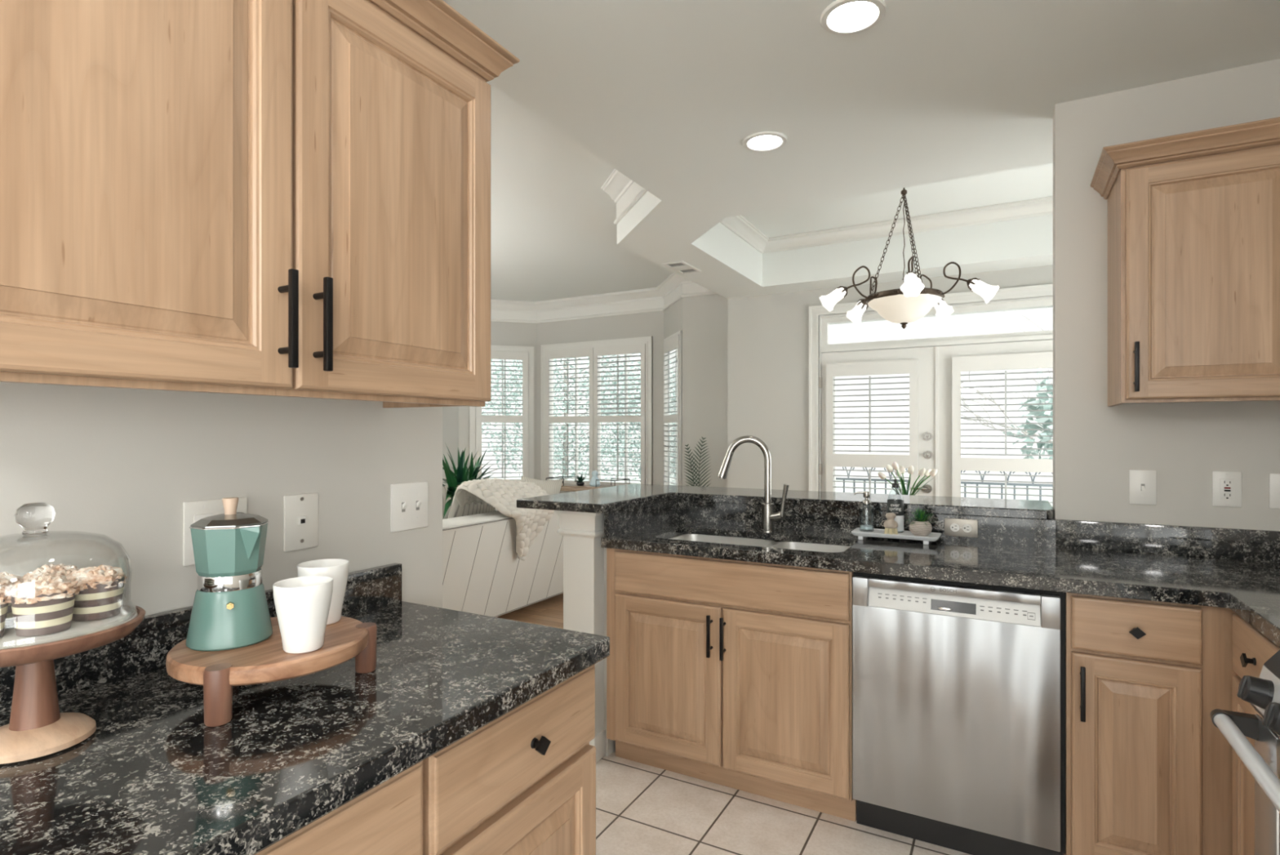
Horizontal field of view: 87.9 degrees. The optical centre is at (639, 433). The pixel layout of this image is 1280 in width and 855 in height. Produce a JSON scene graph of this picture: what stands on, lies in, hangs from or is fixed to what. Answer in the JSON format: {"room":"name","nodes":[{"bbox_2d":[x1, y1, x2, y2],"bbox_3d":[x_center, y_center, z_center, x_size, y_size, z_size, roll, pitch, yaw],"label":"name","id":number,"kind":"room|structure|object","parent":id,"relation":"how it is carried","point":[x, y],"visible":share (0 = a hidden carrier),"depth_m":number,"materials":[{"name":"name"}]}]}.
{"room":"kitchen","nodes":[
{"label":"kitchen","id":0,"kind":"room"},
{"bbox_2d":[0,382,442,615],"bbox_3d":[-1.597,0.060,0.084,0.230,2.530,4.008,0,0,29],"label":"wall","id":1,"kind":"structure","parent":0,"point":[122,464],"depth_m":1.23,"materials":[{"name":"grey paint"}]},
{"bbox_2d":[0,562,401,711],"bbox_3d":[-1.162,0.365,0.610,0.024,0.092,2.350,0,0,29],"label":"backsplash","id":2,"kind":"structure","parent":1,"relation":"attached to","point":[146,648],"depth_m":1.15,"materials":[{"name":"stone"}]},
{"bbox_2d":[182,496,246,565],"bbox_3d":[-0.809,0.184,1.269,0.008,0.118,0.116,0,0,29],"label":"socket plate","id":3,"kind":"object","parent":1,"relation":"attached to","point":[193,511],"visible":0.34,"depth_m":1.23,"materials":[{"name":"white plastic"}]},
{"bbox_2d":[0,0,519,408],"bbox_3d":[-0.666,-0.453,1.156,0.366,0.784,0.984,0,0,29],"label":"upper cabinet","id":4,"kind":"object","parent":1,"relation":"attached to","point":[266,197],"visible":1,"depth_m":1.00,"materials":[{"name":"brown wood"}]},
{"bbox_2d":[283,492,318,551],"bbox_3d":[-0.725,0.188,1.422,0.009,0.118,0.078,0,0,29],"label":"plate","id":5,"kind":"object","parent":1,"relation":"attached to","point":[300,511],"visible":1,"depth_m":1.42,"materials":[{"name":"white plastic"}]},
{"bbox_2d":[390,481,427,532],"bbox_3d":[-0.578,0.183,1.679,0.017,0.118,0.118,0,0,29],"label":"switch plate","id":6,"kind":"object","parent":1,"relation":"attached to","point":[409,500],"visible":1,"depth_m":1.68,"materials":[{"name":"white plastic"}]},
{"bbox_2d":[442,406,458,519],"bbox_3d":[-4.218,-0.125,4.077,0.120,2.900,8.480,0,0,29],"label":"wall","id":7,"kind":"structure","parent":0,"point":[450,414],"depth_m":7.65,"materials":[{"name":"grey paint"}]},
{"bbox_2d":[490,168,716,323],"bbox_3d":[-2.234,-1.454,3.362,4.045,0.239,9.120,0,0,29],"label":"trim","id":8,"kind":"structure","parent":7,"relation":"attached to","point":[625,193],"depth_m":7.40,"materials":[{"name":"white paint"}]},
{"bbox_2d":[458,320,537,511],"bbox_3d":[-1.707,-0.124,7.958,0.919,2.898,0.130,0,0,-16],"label":"wall","id":9,"kind":"structure","parent":0,"point":[502,333],"depth_m":7.94,"materials":[{"name":"grey paint"}]},
{"bbox_2d":[469,345,533,479],"bbox_3d":[-1.649,-0.182,7.934,0.800,1.735,0.150,0,0,-16],"label":"window","id":10,"kind":"structure","parent":9,"relation":"in","point":[530,349],"depth_m":7.98,"materials":[{"name":"white paint"}]},
{"bbox_2d":[475,351,528,480],"bbox_3d":[-1.634,-0.188,7.885,0.610,1.585,0.070,0,0,-16],"label":"plantation shutter","id":11,"kind":"object","parent":10,"relation":"attached to","point":[509,355],"visible":0.77,"depth_m":7.90,"materials":[{"name":"white paint"}]},
{"bbox_2d":[537,311,663,493],"bbox_3d":[-0.463,-0.124,7.667,1.720,2.898,0.130,0,0,29],"label":"wall","id":12,"kind":"structure","parent":0,"point":[649,323],"depth_m":7.44,"materials":[{"name":"grey paint"}]},
{"bbox_2d":[541,336,652,484],"bbox_3d":[-0.508,-0.190,7.646,1.530,1.750,0.150,0,0,29],"label":"window","id":13,"kind":"structure","parent":12,"relation":"in","point":[647,340],"depth_m":7.66,"materials":[{"name":"white paint"}]},
{"bbox_2d":[545,347,593,484],"bbox_3d":[-0.828,-0.191,7.764,0.670,1.592,0.070,0,0,29],"label":"plantation shutter","id":14,"kind":"object","parent":13,"relation":"attached to","point":[585,352],"visible":0.97,"depth_m":7.75,"materials":[{"name":"white paint"}]},
{"bbox_2d":[593,343,645,485],"bbox_3d":[-0.235,-0.191,7.438,0.664,1.592,0.070,0,0,29],"label":"plantation shutter","id":15,"kind":"object","parent":13,"relation":"attached to","point":[640,348],"visible":0.94,"depth_m":7.41,"materials":[{"name":"white paint"}]},
{"bbox_2d":[603,535,615,755],"bbox_3d":[-0.033,0.819,3.045,0.128,1.012,0.645,0,0,29],"label":"wall","id":16,"kind":"structure","parent":0,"point":[610,744],"depth_m":2.74,"materials":[{"name":"grey paint"}]},
{"bbox_2d":[604,499,671,536],"bbox_3d":[0.001,0.361,2.901,0.022,0.099,0.560,0,0,29],"label":"backsplash","id":17,"kind":"structure","parent":16,"relation":"attached to","point":[625,520],"depth_m":2.85,"materials":[{"name":"stone"}]},
{"bbox_2d":[663,297,682,338],"bbox_3d":[0.350,-0.124,6.853,0.025,2.898,0.708,0,0,-13],"label":"wall","id":18,"kind":"structure","parent":0,"point":[673,315],"depth_m":6.84,"materials":[{"name":"grey paint"}]},
{"bbox_2d":[663,330,682,485],"bbox_3d":[0.333,-0.164,6.809,0.072,1.698,0.750,0,0,-13],"label":"window","id":19,"kind":"structure","parent":18,"relation":"in","point":[680,332],"depth_m":6.51,"materials":[{"name":"white paint"}]},
{"bbox_2d":[662,333,679,484],"bbox_3d":[0.321,-0.177,6.806,0.068,1.605,0.562,0,0,-13],"label":"plantation shutter","id":20,"kind":"object","parent":19,"relation":"attached to","point":[672,344],"visible":0.91,"depth_m":6.79,"materials":[{"name":"white paint"}]},
{"bbox_2d":[682,293,727,487],"bbox_3d":[0.717,-0.124,6.305,0.720,2.898,0.300,0,0,29],"label":"wall","id":21,"kind":"structure","parent":0,"point":[704,317],"depth_m":6.38,"materials":[{"name":"grey paint"}]},
{"bbox_2d":[496,592,972,854],"bbox_3d":[-1.045,1.355,2.800,7.270,0.060,9.300,0,0,29],"label":"floor","id":22,"kind":"structure","parent":0,"point":[642,808],"depth_m":2.27,"materials":[{"name":"tile"}]},
{"bbox_2d":[254,760,422,854],"bbox_3d":[-0.663,0.889,0.879,0.638,0.872,0.472,0,0,29],"label":"base cabinet","id":23,"kind":"object","parent":22,"relation":"on","point":[386,819],"visible":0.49,"depth_m":0.87,"materials":[{"name":"brown wood"}]},
{"bbox_2d":[442,444,503,517],"bbox_3d":[-1.669,0.700,6.325,1.073,1.250,1.030,0,0,17],"label":"potted plant","id":24,"kind":"object","parent":22,"relation":"on","point":[461,474],"visible":0.41,"depth_m":6.17,"materials":[{"name":"green plant"}]},
{"bbox_2d":[442,511,563,617],"bbox_3d":[-1.353,0.927,4.681,1.219,0.795,2.600,0,0,29],"label":"sofa","id":25,"kind":"object","parent":22,"relation":"on","point":[483,573],"visible":0.3,"depth_m":4.36,"materials":[{"name":"white fabric"}]},
{"bbox_2d":[442,484,448,519],"bbox_3d":[-1.469,0.610,4.323,0.221,0.535,0.526,0,0,37],"label":"throw pillow","id":26,"kind":"object","parent":25,"relation":"on","point":[445,487],"visible":0.05,"depth_m":4.43,"materials":[{"name":"fabric"}]},
{"bbox_2d":[447,484,495,518],"bbox_3d":[-1.218,0.610,4.778,0.223,0.521,0.519,0,0,25],"label":"throw pillow","id":27,"kind":"object","parent":25,"relation":"on","point":[455,510],"visible":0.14,"depth_m":4.61,"materials":[{"name":"fabric"}]},
{"bbox_2d":[454,477,554,560],"bbox_3d":[-0.886,0.579,4.569,0.466,0.558,0.746,0,0,29],"label":"knit throw","id":28,"kind":"object","parent":25,"relation":"on","point":[502,495],"visible":0.88,"depth_m":4.44,"materials":[{"name":"white fabric"}]},
{"bbox_2d":[520,475,563,494],"bbox_3d":[-0.878,0.595,5.459,0.256,0.538,0.682,0,0,25],"label":"throw pillow","id":29,"kind":"object","parent":25,"relation":"on","point":[551,486],"visible":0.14,"depth_m":5.46,"materials":[{"name":"beige fabric"}]},
{"bbox_2d":[422,663,595,854],"bbox_3d":[-0.440,0.889,1.286,0.638,0.872,0.451,0,0,29],"label":"base cabinet","id":30,"kind":"object","parent":22,"relation":"on","point":[523,782],"visible":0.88,"depth_m":1.14,"materials":[{"name":"brown wood"}]},
{"bbox_2d":[560,487,595,491],"bbox_3d":[-0.475,0.926,6.607,1.300,0.798,0.440,0,0,29],"label":"console table","id":31,"kind":"object","parent":22,"relation":"on","point":[567,489],"visible":0.02,"depth_m":6.46,"materials":[{"name":"brown wood"}]},
{"bbox_2d":[546,475,630,488],"bbox_3d":[-0.521,0.483,6.586,0.808,0.087,0.288,0,0,29],"label":"wire tray","id":32,"kind":"object","parent":31,"relation":"on","point":[563,485],"visible":0.66,"depth_m":6.53,"materials":[{"name":"black metal"}]},
{"bbox_2d":[573,474,586,485],"bbox_3d":[-0.583,0.452,6.599,0.137,0.120,0.185,0,0,29],"label":"succulent","id":33,"kind":"object","parent":32,"relation":"on","point":[580,482],"visible":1,"depth_m":6.58,"materials":[{"name":"green plant"}]},
{"bbox_2d":[576,481,584,485],"bbox_3d":[-0.592,0.496,6.602,0.084,0.032,0.084,0,0,29],"label":"bowl","id":34,"kind":"object","parent":33,"relation":"on","point":[579,483],"depth_m":6.57,"materials":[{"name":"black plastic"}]},
{"bbox_2d":[560,483,613,488],"bbox_3d":[-0.521,0.520,6.586,0.800,0.014,0.280,0,0,29],"label":"tray","id":35,"kind":"object","parent":32,"relation":"on","point":[563,485],"depth_m":6.50,"materials":[{"name":"white wood"}]},
{"bbox_2d":[589,470,599,486],"bbox_3d":[-0.443,0.436,6.520,0.110,0.153,0.110,0,0,29],"label":"figurine","id":36,"kind":"object","parent":32,"relation":"on","point":[593,481],"visible":0.96,"depth_m":6.49,"materials":[{"name":"blue ceramic"}]},
{"bbox_2d":[554,510,605,762],"bbox_3d":[-0.240,0.819,2.733,0.202,1.012,0.100,0,0,29],"label":"end post","id":37,"kind":"object","parent":22,"relation":"on","point":[582,532],"visible":0.45,"depth_m":2.71,"materials":[{"name":"white paint"}]},
{"bbox_2d":[684,436,711,486],"bbox_3d":[0.573,0.674,6.167,0.289,1.302,0.289,0,0,-44],"label":"potted plant","id":38,"kind":"object","parent":22,"relation":"on","point":[700,452],"visible":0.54,"depth_m":6.17,"materials":[{"name":"green plant"}]},
{"bbox_2d":[606,547,856,821],"bbox_3d":[0.408,0.889,2.666,0.957,0.872,0.625,0,0,29],"label":"base cabinet","id":39,"kind":"object","parent":22,"relation":"on","point":[737,674],"visible":0.95,"depth_m":2.39,"materials":[{"name":"brown wood"}]},
{"bbox_2d":[600,499,1279,647],"bbox_3d":[1.025,0.381,2.133,2.557,0.140,0.990,0,0,29],"label":"countertop","id":40,"kind":"structure","parent":39,"relation":"on","point":[1237,570],"depth_m":2.25,"materials":[{"name":"stone"}]},
{"bbox_2d":[717,435,789,531],"bbox_3d":[0.487,0.209,2.839,0.311,0.405,0.078,0,0,24],"label":"faucet","id":41,"kind":"object","parent":40,"relation":"on","point":[768,516],"visible":1,"depth_m":2.81,"materials":[{"name":"silver metal"}]},
{"bbox_2d":[668,533,850,552],"bbox_3d":[0.448,0.532,2.611,0.756,0.186,0.355,0,0,29],"label":"sink","id":42,"kind":"object","parent":40,"relation":"in","point":[695,537],"visible":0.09,"depth_m":2.76,"materials":[{"name":"silver metal"}]},
{"bbox_2d":[671,499,1055,547],"bbox_3d":[0.818,0.361,2.782,1.568,0.099,0.020,0,0,29],"label":"backsplash","id":43,"kind":"structure","parent":40,"relation":"on","point":[1007,531],"depth_m":2.75,"materials":[{"name":"stone"}]},
{"bbox_2d":[851,527,941,544],"bbox_3d":[0.988,0.395,2.564,0.314,0.031,0.135,0,0,29],"label":"tray","id":44,"kind":"object","parent":40,"relation":"on","point":[932,536],"visible":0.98,"depth_m":2.52,"materials":[{"name":"white stone"}]},
{"bbox_2d":[853,491,874,531],"bbox_3d":[0.886,0.304,2.614,0.070,0.156,0.056,0,0,-15],"label":"soap dispenser","id":45,"kind":"object","parent":44,"relation":"on","point":[866,494],"visible":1,"depth_m":2.61,"materials":[{"name":"clear glass"}]},
{"bbox_2d":[859,503,874,531],"bbox_3d":[0.893,0.328,2.615,0.056,0.108,0.056,0,0,29],"label":"jar","id":46,"kind":"object","parent":45,"relation":"attached to","point":[868,527],"depth_m":2.61,"materials":[{"name":"clear glass"}]},
{"bbox_2d":[880,512,897,534],"bbox_3d":[0.958,0.341,2.536,0.053,0.081,0.051,0,0,-35],"label":"dish brush","id":47,"kind":"object","parent":44,"relation":"on","point":[889,524],"visible":1,"depth_m":2.52,"materials":[{"name":"brown wood"}]},
{"bbox_2d":[887,479,903,532],"bbox_3d":[0.997,0.279,2.592,0.061,0.206,0.062,0,0,29],"label":"soap bottle","id":48,"kind":"object","parent":44,"relation":"on","point":[895,506],"visible":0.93,"depth_m":2.57,"materials":[{"name":"black plastic"}]},
{"bbox_2d":[904,506,941,536],"bbox_3d":[1.057,0.326,2.493,0.138,0.112,0.125,0,0,29],"label":"potted plant","id":49,"kind":"object","parent":44,"relation":"on","point":[920,526],"visible":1,"depth_m":2.47,"materials":[{"name":"green plant"}]},
{"bbox_2d":[944,517,977,537],"bbox_3d":[1.228,0.359,2.540,0.116,0.068,0.007,0,0,29],"label":"socket plate","id":50,"kind":"object","parent":40,"relation":"attached to","point":[953,526],"visible":1,"depth_m":2.54,"materials":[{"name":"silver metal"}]},
{"bbox_2d":[950,523,959,531],"bbox_3d":[1.209,0.359,2.549,0.033,0.033,0.002,0,0,29],"label":"socket","id":51,"kind":"object","parent":50,"relation":"attached to","point":[953,526],"depth_m":2.55,"materials":[{"name":"white plastic"}]},
{"bbox_2d":[962,524,971,532],"bbox_3d":[1.245,0.359,2.528,0.033,0.033,0.002,0,0,29],"label":"socket","id":52,"kind":"object","parent":50,"relation":"attached to","point":[966,527],"depth_m":2.53,"materials":[{"name":"white plastic"}]},
{"bbox_2d":[852,571,1065,854],"bbox_3d":[1.092,0.891,2.288,0.600,0.868,0.538,0,0,29],"label":"dishwasher","id":53,"kind":"object","parent":22,"relation":"on","point":[958,688],"visible":0.99,"depth_m":2.05,"materials":[{"name":"silver metal"}]},
{"bbox_2d":[1062,591,1238,854],"bbox_3d":[1.548,0.889,2.031,0.445,0.872,0.610,0,0,29],"label":"base cabinet","id":54,"kind":"object","parent":22,"relation":"on","point":[1148,770],"visible":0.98,"depth_m":1.82,"materials":[{"name":"brown wood"}]},
{"bbox_2d":[1209,649,1279,854],"bbox_3d":[1.385,0.845,0.927,0.762,0.900,0.760,0,0,29],"label":"range","id":55,"kind":"object","parent":22,"relation":"on","point":[1262,761],"visible":1,"depth_m":1.33,"materials":[{"name":"silver metal"}]},
{"bbox_2d":[1232,613,1279,854],"bbox_3d":[1.714,0.889,1.423,0.648,0.872,0.405,0,0,29],"label":"base cabinet","id":56,"kind":"object","parent":22,"relation":"on","point":[1251,648],"visible":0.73,"depth_m":1.63,"materials":[{"name":"brown wood"}]},
{"bbox_3d":[1.662,0.953,4.164,1.110,0.745,1.110,0,0,29],"label":"dining table","id":57,"kind":"object","parent":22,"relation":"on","visible":0},
{"bbox_2d":[877,461,937,494],"bbox_3d":[1.673,0.375,4.165,0.339,0.406,0.142,0,0,18],"label":"tulips","id":58,"kind":"object","parent":57,"relation":"on","point":[898,471],"visible":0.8,"depth_m":4.16,"materials":[{"name":"white plant"}]},
{"bbox_3d":[-0.892,0.889,0.464,0.638,0.872,0.473,0,0,29],"label":"base cabinet","id":59,"kind":"object","parent":22,"relation":"on","visible":0},
{"bbox_2d":[0,562,609,854],"bbox_3d":[-0.899,0.385,0.468,0.622,0.132,2.353,0,0,29],"label":"countertop","id":60,"kind":"structure","parent":59,"relation":"on","point":[151,777],"depth_m":0.94,"materials":[{"name":"stone"}]},
{"bbox_2d":[0,603,145,764],"bbox_3d":[-0.804,0.332,0.883,0.236,0.156,0.236,0,0,29],"label":"cake stand","id":61,"kind":"object","parent":60,"relation":"on","point":[37,727],"visible":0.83,"depth_m":0.86,"materials":[{"name":"brown wood"}]},
{"bbox_2d":[0,502,137,627],"bbox_3d":[-0.804,0.173,0.883,0.217,0.164,0.217,0,0,29],"label":"cake dome","id":62,"kind":"object","parent":61,"relation":"on","point":[34,517],"visible":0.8,"depth_m":0.88,"materials":[{"name":"clear glass"}]},
{"bbox_2d":[0,606,137,648],"bbox_3d":[-0.804,0.258,0.883,0.218,0.004,0.218,0,0,29],"label":"liner","id":63,"kind":"object","parent":61,"relation":"on","point":[10,639],"visible":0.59,"depth_m":0.86,"materials":[{"name":"white ceramic"}]},
{"bbox_2d":[0,584,11,636],"bbox_3d":[-0.826,0.220,0.825,0.071,0.070,0.068,0,0,-26],"label":"muffin","id":64,"kind":"object","parent":63,"relation":"on","point":[3,591],"visible":0.99,"depth_m":0.83,"materials":[{"name":"grey food"}]},
{"bbox_2d":[0,571,23,627],"bbox_3d":[-0.861,0.218,0.881,0.069,0.073,0.070,0,0,-15],"label":"muffin","id":65,"kind":"object","parent":63,"relation":"on","point":[7,579],"visible":0.38,"depth_m":0.88,"materials":[{"name":"grey food"}]},
{"bbox_2d":[6,573,80,636],"bbox_3d":[-0.773,0.219,0.861,0.071,0.071,0.072,0,0,29],"label":"muffin","id":66,"kind":"object","parent":63,"relation":"on","point":[41,605],"visible":1,"depth_m":0.84,"materials":[{"name":"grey food"}]},
{"bbox_2d":[22,563,79,581],"bbox_3d":[-0.828,0.219,0.938,0.075,0.072,0.072,0,0,29],"label":"muffin","id":67,"kind":"object","parent":63,"relation":"on","point":[45,570],"visible":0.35,"depth_m":0.93,"materials":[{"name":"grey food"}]},
{"bbox_2d":[66,564,128,621],"bbox_3d":[-0.762,0.220,0.930,0.070,0.070,0.070,0,0,-38],"label":"muffin","id":68,"kind":"object","parent":63,"relation":"on","point":[100,596],"visible":0.85,"depth_m":0.91,"materials":[{"name":"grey food"}]},
{"bbox_2d":[165,615,377,726],"bbox_3d":[-0.605,0.371,1.089,0.302,0.078,0.288,0,0,29],"label":"serving board","id":69,"kind":"object","parent":60,"relation":"on","point":[266,660],"visible":0.76,"depth_m":0.98,"materials":[{"name":"brown wood"}]},
{"bbox_2d":[185,497,272,650],"bbox_3d":[-0.663,0.218,1.085,0.121,0.230,0.142,0,0,-7],"label":"moka pot","id":70,"kind":"object","parent":69,"relation":"on","point":[230,610],"visible":1,"depth_m":1.03,"materials":[{"name":"teal metal"}]},
{"bbox_2d":[272,575,333,653],"bbox_3d":[-0.523,0.281,1.032,0.084,0.103,0.084,0,0,29],"label":"cup","id":71,"kind":"object","parent":69,"relation":"on","point":[302,603],"visible":1,"depth_m":1.00,"materials":[{"name":"white ceramic"}]},
{"bbox_2d":[297,558,349,624],"bbox_3d":[-0.562,0.281,1.179,0.084,0.103,0.084,0,0,29],"label":"cup","id":72,"kind":"object","parent":69,"relation":"on","point":[337,569],"visible":0.51,"depth_m":1.16,"materials":[{"name":"white ceramic"}]},
{"bbox_2d":[486,81,1053,302],"bbox_3d":[-1.020,-1.615,2.815,7.300,0.080,9.450,0,0,29],"label":"ceiling","id":73,"kind":"structure","parent":0,"point":[553,231],"depth_m":4.66,"materials":[{"name":"white paint"}]},
{"bbox_2d":[819,187,999,328],"bbox_3d":[1.656,-1.112,4.096,0.987,0.924,1.003,0,0,29],"label":"chandelier","id":74,"kind":"object","parent":73,"relation":"hanging from","point":[909,303],"visible":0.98,"depth_m":4.02,"materials":[{"name":"white glass"}]},
{"bbox_2d":[442,0,1279,298],"bbox_3d":[0.288,-1.389,1.479,3.420,0.368,8.270,0,0,29],"label":"ceiling","id":75,"kind":"structure","parent":0,"point":[668,94],"depth_m":2.34,"materials":[{"name":"white paint"}]},
{"bbox_2d":[662,260,701,274],"bbox_3d":[0.304,-1.200,4.797,0.160,0.010,0.330,0,0,29],"label":"ceiling vent","id":76,"kind":"object","parent":75,"relation":"in","point":[681,267],"visible":1,"depth_m":4.77,"materials":[{"name":"white metal"}]},
{"bbox_2d":[742,131,786,151],"bbox_3d":[0.513,-1.200,2.733,0.180,0.009,0.180,0,0,29],"label":"recessed light","id":77,"kind":"object","parent":75,"relation":"in","point":[762,141],"visible":1,"depth_m":2.73,"materials":[{"name":"white glass"}]},
{"bbox_2d":[820,0,885,35],"bbox_3d":[0.611,-1.200,1.909,0.180,0.009,0.180,0,0,29],"label":"recessed light","id":78,"kind":"object","parent":75,"relation":"in","point":[841,17],"visible":1,"depth_m":1.91,"materials":[{"name":"white paint"}]},
{"bbox_2d":[720,195,1053,253],"bbox_3d":[1.732,-1.524,4.026,2.645,0.099,1.776,0,0,29],"label":"trim","id":79,"kind":"structure","parent":75,"relation":"attached to","point":[739,225],"depth_m":4.86,"materials":[{"name":"white paint"}]},
{"bbox_2d":[727,264,1053,490],"bbox_3d":[2.370,-0.124,5.139,3.540,2.898,0.150,0,0,29],"label":"wall","id":80,"kind":"structure","parent":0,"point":[768,335],"depth_m":5.71,"materials":[{"name":"grey paint"}]},
{"bbox_2d":[808,284,1053,491],"bbox_3d":[2.311,0.170,5.157,1.800,2.310,0.136,0,0,29],"label":"door frame","id":81,"kind":"structure","parent":80,"relation":"attached to","point":[824,321],"depth_m":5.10,"materials":[{"name":"white paint"}]},
{"bbox_2d":[826,359,918,495],"bbox_3d":[1.847,0.273,5.320,0.702,1.705,0.062,0,0,29],"label":"plantation shutter","id":82,"kind":"object","parent":81,"relation":"attached to","point":[910,366],"visible":0.49,"depth_m":5.29,"materials":[{"name":"white paint"}]},
{"bbox_2d":[818,346,938,496],"bbox_3d":[1.894,0.320,5.321,0.911,1.986,0.110,0,0,29],"label":"door","id":83,"kind":"structure","parent":81,"relation":"attached to","point":[927,357],"depth_m":5.17,"materials":[{"name":"white paint"}]},
{"bbox_2d":[938,339,1053,496],"bbox_3d":[2.686,0.320,4.919,0.880,1.986,0.052,0,0,29],"label":"door","id":84,"kind":"structure","parent":81,"relation":"attached to","point":[945,353],"depth_m":5.08,"materials":[{"name":"white paint"}]},
{"bbox_2d":[951,351,1053,502],"bbox_3d":[2.679,0.271,4.863,0.712,1.708,0.062,0,0,29],"label":"plantation shutter","id":85,"kind":"object","parent":81,"relation":"attached to","point":[1042,359],"visible":0.44,"depth_m":4.88,"materials":[{"name":"white paint"}]},
{"bbox_2d":[1053,58,1279,530],"bbox_3d":[2.026,0.060,2.221,1.090,2.530,0.125,0,0,29],"label":"wall","id":86,"kind":"structure","parent":0,"point":[1096,445],"depth_m":2.33,"materials":[{"name":"grey paint"}]},
{"bbox_2d":[1128,470,1156,504],"bbox_3d":[1.740,0.185,2.297,0.076,0.118,0.017,0,0,29],"label":"switch plate","id":87,"kind":"object","parent":86,"relation":"attached to","point":[1142,483],"visible":1,"depth_m":2.30,"materials":[{"name":"white"}]},
{"bbox_2d":[1055,519,1279,562],"bbox_3d":[1.946,0.361,2.180,0.989,0.100,0.020,0,0,29],"label":"backsplash","id":88,"kind":"structure","parent":86,"relation":"attached to","point":[1251,544],"depth_m":2.25,"materials":[{"name":"stone"}]},
{"bbox_2d":[1090,116,1279,406],"bbox_3d":[1.910,-0.493,2.005,0.881,0.793,0.364,0,0,29],"label":"upper cabinet","id":89,"kind":"object","parent":86,"relation":"attached to","point":[1193,218],"visible":1,"depth_m":1.98,"materials":[{"name":"brown wood"}]},
{"bbox_2d":[1212,471,1241,506],"bbox_3d":[1.938,0.182,2.192,0.074,0.116,0.010,0,0,29],"label":"socket plate","id":90,"kind":"object","parent":86,"relation":"attached to","point":[1226,485],"visible":1,"depth_m":2.19,"materials":[{"name":"white"}]},
{"bbox_2d":[1219,478,1234,499],"bbox_3d":[1.937,0.182,2.191,0.037,0.068,0.004,0,0,29],"label":"socket","id":91,"kind":"object","parent":90,"relation":"attached to","point":[1226,485],"depth_m":2.19,"materials":[{"name":"white"}]},
{"bbox_2d":[1269,473,1279,508],"bbox_3d":[2.068,0.184,2.122,0.086,0.112,0.007,0,0,29],"label":"blank plate","id":92,"kind":"object","parent":86,"relation":"attached to","point":[1274,478],"visible":1,"depth_m":2.13,"materials":[{"name":"white plastic"}]},
{"label":"outside","id":93,"kind":"structure","parent":0,"visible":0},
{"bbox_2d":[489,466,1053,506],"bbox_3d":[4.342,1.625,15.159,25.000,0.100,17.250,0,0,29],"label":"balcony railing","id":94,"kind":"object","parent":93,"point":[1034,491],"depth_m":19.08,"materials":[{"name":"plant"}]},
{"bbox_2d":[481,353,640,480],"bbox_3d":[-1.323,-0.632,11.340,3.170,4.437,3.171,0,0,29],"label":"leafy tree","id":95,"kind":"object","parent":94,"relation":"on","point":[564,427],"visible":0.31,"depth_m":11.08,"materials":[{"name":"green plant"}]},
{"bbox_2d":[600,358,677,484],"bbox_3d":[0.499,0.004,13.857,2.946,3.165,3.040,0,0,33],"label":"leafy tree","id":96,"kind":"object","parent":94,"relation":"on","point":[673,454],"visible":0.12,"depth_m":13.48,"materials":[{"name":"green plant"}]},
{"bbox_2d":[669,412,677,478],"bbox_3d":[1.352,0.409,11.366,1.985,2.357,1.971,0,0,29],"label":"leafy tree","id":97,"kind":"object","parent":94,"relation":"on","point":[670,437],"visible":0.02,"depth_m":11.08,"materials":[{"name":"green plant"}]},
{"bbox_2d":[897,310,1053,441],"bbox_3d":[6.040,-0.192,10.653,2.318,3.578,4.498,0,0,-42],"label":"bare tree","id":98,"kind":"object","parent":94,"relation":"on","point":[1025,433],"visible":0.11,"depth_m":10.97,"materials":[{"name":"grey plant"}]},
{"bbox_2d":[1001,368,1053,458],"bbox_3d":[5.361,0.364,8.007,1.753,2.446,1.651,0,0,29],"label":"leafy tree","id":99,"kind":"object","parent":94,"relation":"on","point":[1050,406],"visible":0.15,"depth_m":8.15,"materials":[{"name":"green plant"}]},
{"bbox_3d":[0.849,0.819,2.863,1.588,1.012,0.115,0,0,29],"label":"wall","id":100,"kind":"structure","parent":0,"visible":0},
{"bbox_2d":[516,483,1054,519],"bbox_3d":[0.581,0.293,2.767,1.964,0.036,1.010,0,0,29],"label":"breakfast bar","id":101,"kind":"object","parent":100,"relation":"on","point":[609,499],"visible":1,"depth_m":2.81,"materials":[{"name":"stone"}]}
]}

